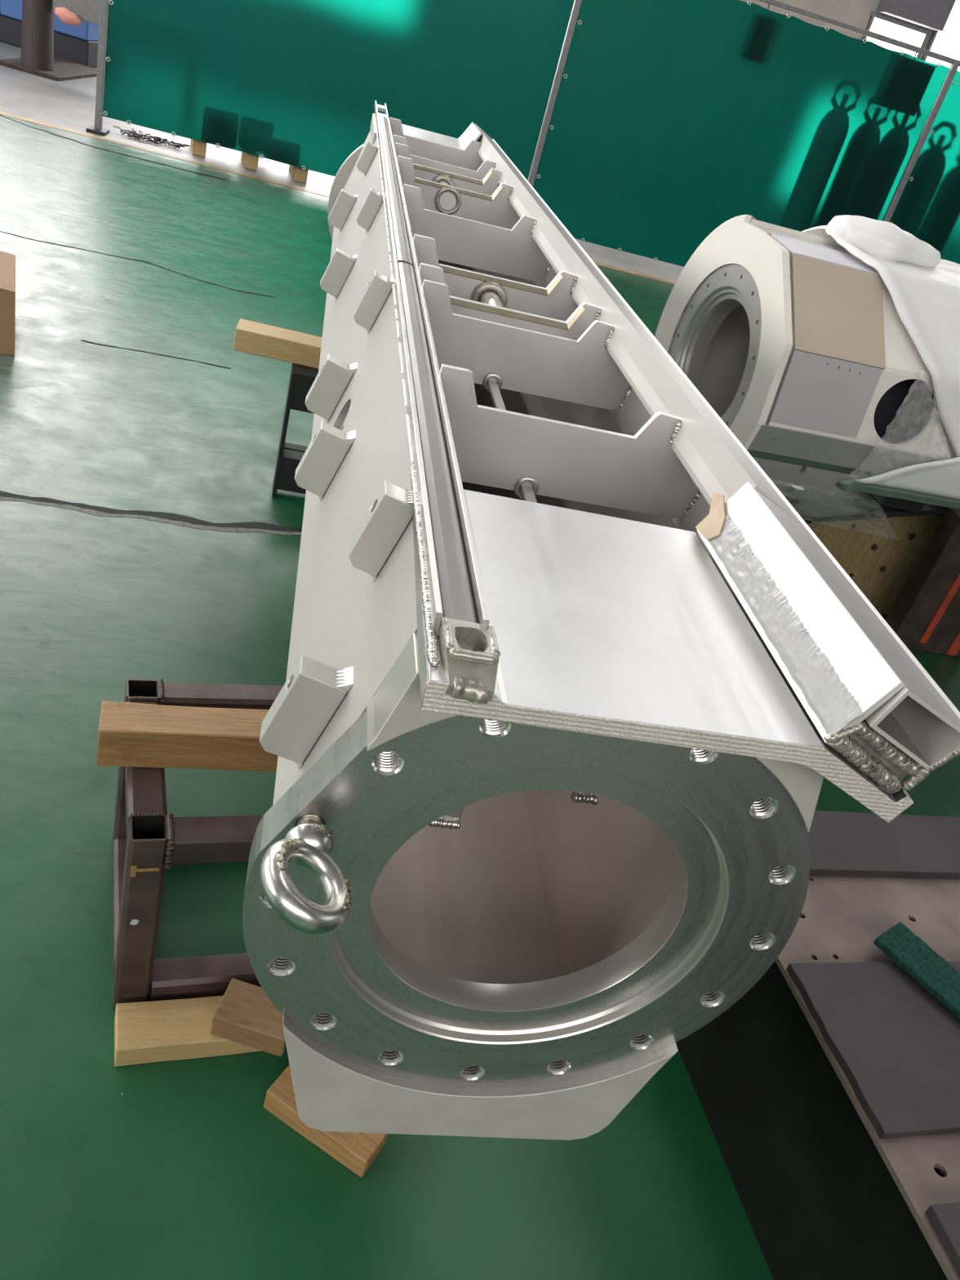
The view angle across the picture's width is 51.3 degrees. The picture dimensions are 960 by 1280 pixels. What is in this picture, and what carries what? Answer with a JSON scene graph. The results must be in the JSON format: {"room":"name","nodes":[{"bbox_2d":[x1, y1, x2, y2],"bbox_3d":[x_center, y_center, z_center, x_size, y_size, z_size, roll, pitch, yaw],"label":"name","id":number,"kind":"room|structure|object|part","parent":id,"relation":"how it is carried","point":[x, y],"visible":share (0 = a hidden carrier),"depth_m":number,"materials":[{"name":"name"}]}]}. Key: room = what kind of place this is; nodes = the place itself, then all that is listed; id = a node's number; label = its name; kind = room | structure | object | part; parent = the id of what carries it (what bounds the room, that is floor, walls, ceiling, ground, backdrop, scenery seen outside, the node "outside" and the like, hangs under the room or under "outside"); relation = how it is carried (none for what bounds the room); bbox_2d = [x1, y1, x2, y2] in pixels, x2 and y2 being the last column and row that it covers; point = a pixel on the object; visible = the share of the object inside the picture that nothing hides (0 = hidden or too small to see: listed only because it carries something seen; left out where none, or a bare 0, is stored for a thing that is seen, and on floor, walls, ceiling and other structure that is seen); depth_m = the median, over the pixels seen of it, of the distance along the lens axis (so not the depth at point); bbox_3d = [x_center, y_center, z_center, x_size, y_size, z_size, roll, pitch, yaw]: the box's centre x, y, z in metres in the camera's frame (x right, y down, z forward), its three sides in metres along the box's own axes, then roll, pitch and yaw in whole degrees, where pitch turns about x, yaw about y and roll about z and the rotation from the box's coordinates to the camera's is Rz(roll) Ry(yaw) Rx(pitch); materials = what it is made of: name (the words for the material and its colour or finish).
{"room":"factory workshop","nodes":[
{"label":"factory workshop","id":0,"kind":"room"},
{"bbox_2d":[0,41,684,281],"bbox_3d":[-0.264,-4.778,10.269,20.000,0.199,7.140,9,32,-13],"label":"floor","id":1,"kind":"structure","parent":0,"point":[70,104],"depth_m":7.46,"materials":[{"name":"concrete"}]},
{"bbox_2d":[0,0,97,80],"bbox_3d":[-3.510,-5.570,8.298,0.500,1.500,1.120,13,31,-6],"label":"column","id":2,"kind":"structure","parent":1,"relation":"on","point":[37,58],"depth_m":8.22,"materials":[{"name":"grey metal"}]},
{"bbox_3d":[-3.695,-4.967,8.677,0.500,0.030,1.120,13,31,-6],"label":"foot plate","id":3,"kind":"part","parent":2,"relation":"part of","materials":[{"name":"brown metal"}]},
{"bbox_2d":[53,0,100,25],"bbox_3d":[-2.919,-4.901,8.337,1.200,0.660,0.120,9,32,-13],"label":"boom","id":4,"kind":"object","parent":2,"relation":"attached to","point":[88,11],"visible":0.04,"depth_m":8.09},
{"bbox_2d":[53,7,81,26],"bbox_3d":[-3.321,-5.026,8.054,0.205,0.112,0.093,9,32,-13],"label":"cloth","id":5,"kind":"object","parent":4,"relation":"hanging from","point":[66,15],"visible":1,"depth_m":8.03,"materials":[{"name":"fabric"}]},
{"bbox_2d":[0,0,98,67],"bbox_3d":[-5.484,-6.831,9.247,4.400,1.600,1.220,17,31,-1],"label":"machine","id":6,"kind":"object","parent":1,"relation":"on","point":[78,44],"visible":0.36,"depth_m":9.18,"materials":[{"name":"blue paint"}]},
{"bbox_3d":[-3.739,-6.437,9.255,0.830,1.380,1.120,17,31,-1],"label":"panel","id":7,"kind":"part","parent":6,"relation":"part of","materials":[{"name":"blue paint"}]},
{"bbox_2d":[112,125,190,148],"bbox_3d":[-2.330,-3.558,7.086,0.528,0.042,0.215,9,32,-13],"label":"pile","id":8,"kind":"object","parent":1,"relation":"on","point":[156,140],"visible":1,"depth_m":7.05,"materials":[{"name":"metal"}]},
{"bbox_2d":[190,138,206,156],"bbox_3d":[-2.031,-3.579,7.210,0.090,0.098,0.341,4,34,-21],"label":"chock","id":9,"kind":"object","parent":1,"relation":"on","point":[198,148],"visible":0.71,"depth_m":7.08,"materials":[{"name":"brown wood"}]},
{"bbox_2d":[240,151,258,170],"bbox_3d":[-1.679,-3.522,7.291,0.090,0.098,0.341,4,34,-21],"label":"chock","id":10,"kind":"object","parent":1,"relation":"on","point":[249,161],"visible":0.69,"depth_m":7.16,"materials":[{"name":"brown wood"}]},
{"bbox_2d":[288,164,308,182],"bbox_3d":[-1.339,-3.466,7.368,0.090,0.098,0.341,4,34,-21],"label":"chock","id":11,"kind":"object","parent":1,"relation":"on","point":[300,175],"visible":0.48,"depth_m":7.24,"materials":[{"name":"brown wood"}]},
{"bbox_2d":[85,0,574,180],"bbox_3d":[-0.983,-4.061,6.725,3.054,1.915,0.180,9,32,-13],"label":"screen","id":12,"kind":"object","parent":1,"relation":"on","point":[299,83],"visible":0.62,"depth_m":6.83,"materials":[{"name":"teal plastic"}]},
{"bbox_3d":[-2.396,-4.291,6.403,0.044,1.915,0.044,9,32,-13],"label":"post","id":13,"kind":"part","parent":12,"relation":"part of","materials":[{"name":"grey metal"}]},
{"bbox_2d":[527,0,955,266],"bbox_3d":[1.810,-3.608,7.362,2.818,1.915,0.180,9,32,-13],"label":"screen","id":14,"kind":"object","parent":1,"relation":"on","point":[665,123],"visible":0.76,"depth_m":7.26,"materials":[{"name":"teal plastic"}]},
{"bbox_3d":[0.511,-3.819,7.065,0.044,1.915,0.044,9,32,-13],"label":"post","id":15,"kind":"part","parent":14,"relation":"part of","materials":[{"name":"grey metal"}]},
{"bbox_3d":[2.085,-4.373,6.886,2.736,0.032,0.036,9,32,-13],"label":"rail","id":16,"kind":"part","parent":14,"relation":"part of","materials":[{"name":"grey metal"}]},
{"bbox_2d":[882,59,959,264],"bbox_3d":[4.435,-3.181,7.960,2.707,1.915,0.180,9,32,-13],"label":"screen","id":17,"kind":"object","parent":1,"relation":"on","point":[925,203],"visible":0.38,"depth_m":7.63,"materials":[{"name":"teal plastic"}]},
{"bbox_2d":[0,114,959,1279],"bbox_3d":[0.777,0.996,1.586,20.000,0.201,14.300,9,32,-13],"label":"floor","id":18,"kind":"structure","parent":0,"point":[144,535],"depth_m":1.89,"materials":[{"name":"concrete"}]},
{"bbox_2d":[0,250,15,356],"bbox_3d":[-1.853,-1.170,3.332,0.550,0.236,0.420,1,35,-25],"label":"carton","id":19,"kind":"object","parent":18,"relation":"on","point":[7,260],"visible":1,"depth_m":3.30,"materials":[{"name":"brown cardboard"}]},
{"bbox_2d":[114,995,261,1066],"bbox_3d":[-0.409,0.566,1.462,0.235,0.040,0.078,3,34,-22],"label":"wood block","id":20,"kind":"object","parent":18,"relation":"on","point":[164,1030],"visible":0.68,"depth_m":1.43,"materials":[{"name":"beige wood"}]},
{"bbox_2d":[210,978,286,1056],"bbox_3d":[-0.324,0.547,1.452,0.108,0.042,0.074,18,31,1],"label":"wood block","id":21,"kind":"object","parent":20,"relation":"on","point":[245,1015],"visible":0.77,"depth_m":1.43,"materials":[{"name":"brown wood"}]},
{"bbox_2d":[111,678,283,1010],"bbox_3d":[-0.280,0.317,1.616,0.570,0.354,0.357,3,34,-22],"label":"trestle","id":22,"kind":"object","parent":18,"relation":"on","point":[147,841],"visible":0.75,"depth_m":1.41,"materials":[{"name":"paint"}]},
{"bbox_3d":[-0.559,0.423,1.596,0.050,0.050,0.248,3,34,-22],"label":"rail","id":23,"kind":"part","parent":22,"relation":"part of","materials":[{"name":"brown metal"}]},
{"bbox_3d":[-0.565,0.219,1.637,0.050,0.350,0.050,3,34,-22],"label":"leg","id":24,"kind":"part","parent":22,"relation":"part of","materials":[{"name":"brown metal"}]},
{"bbox_3d":[-0.479,0.390,1.406,0.050,0.350,0.050,3,34,-22],"label":"leg","id":25,"kind":"part","parent":22,"relation":"part of","materials":[{"name":"brown metal"}]},
{"bbox_3d":[-0.485,0.182,1.445,0.050,0.050,0.248,3,34,-22],"label":"rail","id":26,"kind":"part","parent":22,"relation":"part of","materials":[{"name":"brown metal"}]},
{"bbox_2d":[96,700,278,771],"bbox_3d":[-0.268,0.151,1.486,0.560,0.065,0.070,5,33,-19],"label":"wood beam","id":27,"kind":"structure","parent":22,"relation":"on","point":[138,735],"depth_m":1.41,"materials":[{"name":"brown wood"}]},
{"bbox_3d":[-0.275,0.521,1.579,0.468,0.050,0.050,3,34,-22],"label":"rail","id":28,"kind":"part","parent":22,"relation":"part of","materials":[{"name":"brown metal"}]},
{"bbox_3d":[-0.202,0.280,1.427,0.468,0.050,0.050,3,34,-22],"label":"rail","id":29,"kind":"part","parent":22,"relation":"part of","materials":[{"name":"brown metal"}]},
{"bbox_3d":[-0.287,0.108,1.658,0.468,0.050,0.050,3,34,-22],"label":"rail","id":30,"kind":"part","parent":22,"relation":"part of","materials":[{"name":"brown metal"}]},
{"bbox_2d":[271,363,318,497],"bbox_3d":[-0.332,-0.578,2.981,0.512,0.388,0.110,8,32,-14],"label":"trestle","id":31,"kind":"object","parent":18,"relation":"on","point":[302,378],"visible":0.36,"depth_m":2.89,"materials":[{"name":"black metal"}]},
{"bbox_2d":[233,318,322,368],"bbox_3d":[-0.399,-0.816,2.889,0.600,0.062,0.101,10,32,-12],"label":"wood beam","id":32,"kind":"structure","parent":31,"relation":"on","point":[251,337],"depth_m":2.81,"materials":[{"name":"brown wood"}]},
{"bbox_2d":[242,100,959,1140],"bbox_3d":[-0.110,-0.625,2.076,0.483,0.604,3.184,9,32,-12],"label":"beam","id":33,"kind":"structure","parent":32,"relation":"on","point":[569,695],"depth_m":0.88,"materials":[{"name":"silver metal"}]},
{"bbox_2d":[259,813,351,935],"bbox_3d":[-0.119,0.154,0.693,0.065,0.047,0.113,8,32,-12],"label":"bolt","id":34,"kind":"object","parent":33,"relation":"attached to","point":[309,844],"visible":0.99,"depth_m":0.67,"materials":[{"name":"metal"}]},
{"bbox_3d":[-0.164,-1.534,2.992,0.308,0.071,0.254,8,32,-12],"label":"saddle plate","id":35,"kind":"part","parent":33,"relation":"part of","materials":[{"name":"white metal"}]},
{"bbox_3d":[-0.012,0.395,0.929,0.357,0.152,0.049,8,32,-12],"label":"plate","id":36,"kind":"part","parent":33,"relation":"part of","materials":[{"name":"white metal"}]},
{"bbox_3d":[0.093,0.070,0.725,0.348,0.097,0.049,9,32,-12],"label":"plate","id":37,"kind":"part","parent":33,"relation":"part of","materials":[{"name":"white metal"}]},
{"bbox_3d":[0.118,-0.008,0.786,0.359,0.067,0.312,9,32,-12],"label":"saddle plate","id":38,"kind":"part","parent":33,"relation":"part of","materials":[{"name":"metal"}]},
{"bbox_3d":[-0.572,-0.612,2.919,0.012,0.388,0.110,8,32,-14],"label":"plate","id":39,"kind":"part","parent":31,"relation":"part of","materials":[{"name":"black paint"}]},
{"bbox_2d":[263,1064,388,1177],"bbox_3d":[-0.215,0.667,1.395,0.170,0.040,0.062,27,32,16],"label":"wood block","id":40,"kind":"object","parent":18,"relation":"on","point":[357,1151],"visible":0.55,"depth_m":1.37,"materials":[{"name":"brown wood"}]},
{"bbox_2d":[0,111,675,284],"bbox_3d":[0.096,-2.948,7.384,20.003,0.052,0.120,9,32,-13],"label":"trim","id":41,"kind":"structure","parent":18,"relation":"on","point":[2,113],"depth_m":6.88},
{"bbox_2d":[675,810,959,1279],"bbox_3d":[1.198,0.944,1.328,1.504,0.364,1.608,6,33,-18],"label":"bench","id":42,"kind":"object","parent":18,"relation":"on","point":[828,1093],"visible":0.63,"depth_m":1.38,"materials":[{"name":"black metal"}]},
{"bbox_3d":[1.151,0.593,1.528,1.472,0.012,0.248,6,33,-18],"label":"plate","id":43,"kind":"part","parent":42,"relation":"part of","materials":[{"name":"grey metal"}]},
{"bbox_3d":[1.090,0.385,1.825,1.460,0.016,0.137,6,33,-18],"label":"plate","id":44,"kind":"part","parent":42,"relation":"part of","materials":[{"name":"grey metal"}]},
{"bbox_2d":[872,921,959,1019],"bbox_3d":[0.693,0.515,1.396,0.081,0.019,0.307,-12,42,-39],"label":"pad","id":45,"kind":"object","parent":42,"relation":"on","point":[910,953],"visible":1,"depth_m":1.44,"materials":[{"name":"green fabric"}]},
{"bbox_3d":[1.301,0.977,0.986,1.478,0.016,0.942,6,33,-18],"label":"plate","id":46,"kind":"part","parent":42,"relation":"part of","materials":[{"name":"grey metal"}]},
{"bbox_2d":[752,457,946,523],"bbox_3d":[1.311,-0.351,3.301,1.640,0.510,1.379,9,32,-13],"label":"plastic sheet","id":47,"kind":"object","parent":18,"relation":"on","point":[821,501],"visible":0.16,"depth_m":2.90,"materials":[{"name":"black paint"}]},
{"bbox_2d":[787,485,804,498],"bbox_3d":[0.876,-0.410,2.768,0.034,0.026,0.028,3,34,-22],"label":"block","id":48,"kind":"object","parent":47,"relation":"on","point":[794,491],"visible":1,"depth_m":2.76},
{"bbox_2d":[654,214,955,477],"bbox_3d":[1.453,-0.602,2.680,1.900,0.590,0.652,6,33,-17],"label":"machine housing","id":49,"kind":"object","parent":47,"relation":"on","point":[799,345],"visible":0.73,"depth_m":2.22,"materials":[{"name":"grey paint"}]},
{"bbox_3d":[0.560,-0.698,2.398,0.018,0.590,0.651,6,33,-17],"label":"plate","id":50,"kind":"part","parent":49,"relation":"part of","materials":[{"name":"white metal"}]},
{"bbox_2d":[801,214,959,509],"bbox_3d":[1.490,-0.611,2.573,1.502,0.581,0.577,6,33,-17],"label":"wrap","id":51,"kind":"object","parent":49,"relation":"on","point":[923,287],"visible":0.99,"depth_m":2.27,"materials":[{"name":"white plastic"}]},
{"bbox_2d":[806,514,943,614],"bbox_3d":[1.120,-0.344,3.316,0.740,0.387,0.252,7,32,-16],"label":"plate","id":52,"kind":"object","parent":18,"relation":"on","point":[880,556],"visible":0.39,"depth_m":3.24,"materials":[{"name":"brown wood"}]},
{"bbox_2d":[885,507,959,656],"bbox_3d":[1.509,-0.172,3.151,0.310,0.470,0.083,7,32,-16],"label":"striped post","id":53,"kind":"object","parent":18,"relation":"on","point":[925,615],"visible":0.83,"depth_m":3.13,"materials":[{"name":"brown metal"}]},
{"bbox_2d":[539,0,933,133],"bbox_3d":[0.237,-9.457,11.405,20.000,6.550,0.200,9,32,-13],"label":"wall","id":54,"kind":"structure","parent":0,"point":[877,2],"depth_m":12.90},
{"bbox_2d":[739,0,876,39],"bbox_3d":[4.366,-8.937,12.101,1.820,3.650,0.040,9,32,-13],"label":"trim","id":55,"kind":"structure","parent":54,"relation":"attached to","point":[856,13],"depth_m":12.71,"materials":[{"name":"beige metal"}]},
{"bbox_2d":[861,10,933,58],"bbox_3d":[5.300,-7.554,13.121,0.900,1.000,0.060,9,32,-13],"label":"window","id":56,"kind":"structure","parent":54,"relation":"in","point":[879,24],"depth_m":12.93,"materials":[{"name":"white glass"}]},
{"bbox_3d":[5.299,-7.562,13.133,0.760,0.900,0.030,9,32,-13],"label":"pane","id":57,"kind":"part","parent":56,"relation":"part of","materials":[{"name":"white glass"}]},
{"bbox_2d":[875,0,955,31],"bbox_3d":[5.958,-9.490,11.707,0.820,3.940,0.300,9,32,-13],"label":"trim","id":58,"kind":"structure","parent":54,"relation":"attached to","point":[932,15],"depth_m":12.55,"materials":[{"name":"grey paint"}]},
{"bbox_2d":[920,0,959,71],"bbox_3d":[7.685,-7.833,13.221,3.650,5.050,0.060,9,32,-13],"label":"window","id":59,"kind":"structure","parent":54,"relation":"in","point":[946,42],"depth_m":13.04,"materials":[{"name":"white glass"}]}
]}

